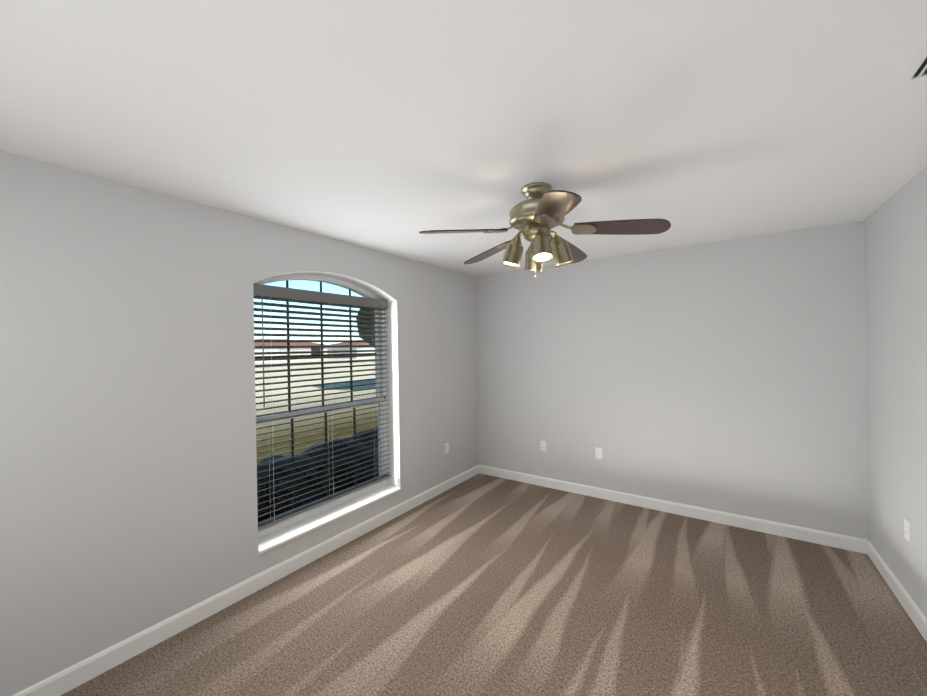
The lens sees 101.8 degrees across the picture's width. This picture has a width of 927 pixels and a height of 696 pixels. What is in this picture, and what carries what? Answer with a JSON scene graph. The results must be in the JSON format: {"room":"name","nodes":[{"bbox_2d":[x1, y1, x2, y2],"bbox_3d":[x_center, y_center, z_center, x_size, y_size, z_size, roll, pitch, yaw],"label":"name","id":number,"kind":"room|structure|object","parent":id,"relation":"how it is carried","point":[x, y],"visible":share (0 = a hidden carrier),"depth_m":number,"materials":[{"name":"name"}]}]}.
{"room":"empty bedroom","nodes":[
{"label":"empty bedroom","id":0,"kind":"room"},
{"bbox_2d":[0,150,478,695],"bbox_3d":[-1.212,0.359,2.909,0.250,2.440,4.990,-1,0,35],"label":"wall","id":1,"kind":"structure","parent":0,"point":[128,480],"depth_m":2.00,"materials":[{"name":"paint"}]},
{"bbox_2d":[12,465,478,695],"bbox_3d":[-1.084,1.526,2.836,0.014,0.102,4.490,-1,0,35],"label":"baseboard","id":2,"kind":"structure","parent":1,"relation":"attached to","point":[62,682],"depth_m":2.21,"materials":[{"name":"white wood"}]},
{"bbox_2d":[254,274,386,537],"bbox_3d":[-1.157,0.368,3.128,0.082,1.919,1.317,-1,0,35],"label":"window","id":3,"kind":"structure","parent":1,"relation":"in","point":[350,287],"depth_m":3.14,"materials":[{"name":"white plastic"}]},
{"bbox_2d":[253,283,390,530],"bbox_3d":[-1.087,0.399,3.080,0.079,1.693,1.285,-1,0,35],"label":"window blinds","id":4,"kind":"object","parent":3,"relation":"attached to","point":[264,292],"visible":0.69,"depth_m":2.98,"materials":[{"name":"grey plastic"}]},
{"bbox_2d":[258,484,401,554],"bbox_3d":[-1.067,1.337,3.079,0.268,0.022,1.317,-1,0,35],"label":"window sill","id":5,"kind":"structure","parent":1,"relation":"attached to","point":[275,539],"depth_m":2.93,"materials":[{"name":"white stone"}]},
{"bbox_2d":[445,443,448,453],"bbox_3d":[-0.181,1.109,4.149,0.009,0.114,0.070,-1,0,35],"label":"electrical outlet","id":6,"kind":"object","parent":1,"relation":"attached to","point":[446,448],"visible":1,"depth_m":4.15,"materials":[{"name":"white plastic"}]},
{"bbox_2d":[0,0,926,276],"bbox_3d":[0.257,-0.945,1.870,3.883,0.120,4.990,-1,0,35],"label":"ceiling","id":7,"kind":"structure","parent":0,"point":[392,126],"depth_m":1.39,"materials":[{"name":"white paint"}]},
{"bbox_2d":[419,182,670,277],"bbox_3d":[0.444,-0.643,2.135,1.267,0.492,1.228,-1,0,35],"label":"fan","id":8,"kind":"object","parent":7,"relation":"hanging from","point":[540,213],"visible":1,"depth_m":2.00,"materials":[{"name":"gold metal"}]},
{"bbox_2d":[895,39,926,87],"bbox_3d":[1.464,-0.893,0.997,0.300,0.022,0.530,-1,0,35],"label":"ceiling vent","id":9,"kind":"object","parent":7,"relation":"in","point":[916,70],"visible":1,"depth_m":1.22,"materials":[{"name":"silver metal"}]},
{"bbox_2d":[61,473,926,695],"bbox_3d":[0.302,1.615,1.875,3.883,0.120,4.990,-1,0,35],"label":"floor","id":10,"kind":"structure","parent":0,"point":[479,584],"depth_m":2.16,"materials":[{"name":"carpet"}]},
{"bbox_2d":[476,220,868,539],"bbox_3d":[1.631,0.308,3.819,3.383,2.440,0.250,-1,0,35],"label":"wall","id":11,"kind":"structure","parent":0,"point":[728,376],"depth_m":3.35,"materials":[{"name":"paint"}]},
{"bbox_2d":[540,440,546,450],"bbox_3d":[0.888,1.090,4.188,0.070,0.114,0.009,-1,0,35],"label":"electrical outlet","id":12,"kind":"object","parent":11,"relation":"attached to","point":[543,445],"visible":1,"depth_m":4.19,"materials":[{"name":"white plastic"}]},
{"bbox_2d":[595,447,602,458],"bbox_3d":[1.381,1.077,3.842,0.070,0.114,0.017,-1,0,35],"label":"electrical outlet","id":13,"kind":"object","parent":11,"relation":"attached to","point":[598,453],"visible":1,"depth_m":3.85,"materials":[{"name":"white plastic"}]},
{"bbox_2d":[479,465,866,553],"bbox_3d":[1.576,1.478,3.713,3.355,0.102,0.014,-1,0,35],"label":"baseboard","id":14,"kind":"structure","parent":11,"relation":"attached to","point":[845,542],"depth_m":3.35,"materials":[{"name":"white wood"}]},
{"bbox_2d":[864,166,926,617],"bbox_3d":[1.771,0.311,0.837,0.250,2.440,4.990,-1,0,35],"label":"wall","id":15,"kind":"structure","parent":0,"point":[895,229],"depth_m":2.24,"materials":[{"name":"paint"}]},
{"bbox_2d":[867,540,926,641],"bbox_3d":[1.683,1.482,0.914,0.014,0.102,4.490,-1,0,35],"label":"baseboard","id":16,"kind":"structure","parent":15,"relation":"attached to","point":[910,606],"depth_m":2.24,"materials":[{"name":"white wood"}]},
{"bbox_2d":[904,518,909,541],"bbox_3d":[2.548,1.045,2.165,0.009,0.114,0.070,-1,0,35],"label":"electrical outlet","id":17,"kind":"object","parent":15,"relation":"attached to","point":[906,529],"visible":1,"depth_m":2.15,"materials":[{"name":"white plastic"}]},
{"label":"outside","id":18,"kind":"structure","parent":0,"visible":0},
{"bbox_2d":[255,358,377,463],"bbox_3d":[-72.929,3.112,74.904,199.750,0.200,360.000,-1,0,35],"label":"lawn","id":19,"kind":"structure","parent":18,"point":[286,432],"depth_m":13.17,"materials":[{"name":"green plant"}]},
{"bbox_2d":[254,339,327,362],"bbox_3d":[-34.173,0.374,67.436,12.000,3.950,16.000,-1,0,35],"label":"house","id":20,"kind":"structure","parent":19,"relation":"on","point":[285,344],"depth_m":64.84,"materials":[{"name":"beige paint"}]},
{"bbox_2d":[255,361,373,367],"bbox_3d":[-32.540,2.375,34.677,8.000,0.020,300.000,-1,0,35],"label":"street","id":21,"kind":"structure","parent":19,"relation":"on","point":[311,364],"depth_m":47.91,"materials":[{"name":"grey asphalt"}]},
{"bbox_2d":[257,427,378,521],"bbox_3d":[-2.059,1.460,3.535,1.148,0.815,4.364,-1,0,35],"label":"hedge","id":22,"kind":"object","parent":19,"relation":"on","point":[289,478],"depth_m":3.85,"materials":[{"name":"green plant"}]},
{"bbox_2d":[328,342,374,357],"bbox_3d":[-22.448,0.133,86.077,12.000,3.950,15.000,-1,0,35],"label":"house","id":23,"kind":"structure","parent":19,"relation":"on","point":[354,348],"depth_m":79.77,"materials":[{"name":"white paint"}]},
{"bbox_2d":[356,309,374,347],"bbox_3d":[-2.482,-1.237,19.271,5.286,6.252,5.397,-1,0,35],"label":"tree","id":24,"kind":"object","parent":19,"relation":"on","point":[365,324],"depth_m":17.93,"materials":[{"name":"green plant"}]}
]}

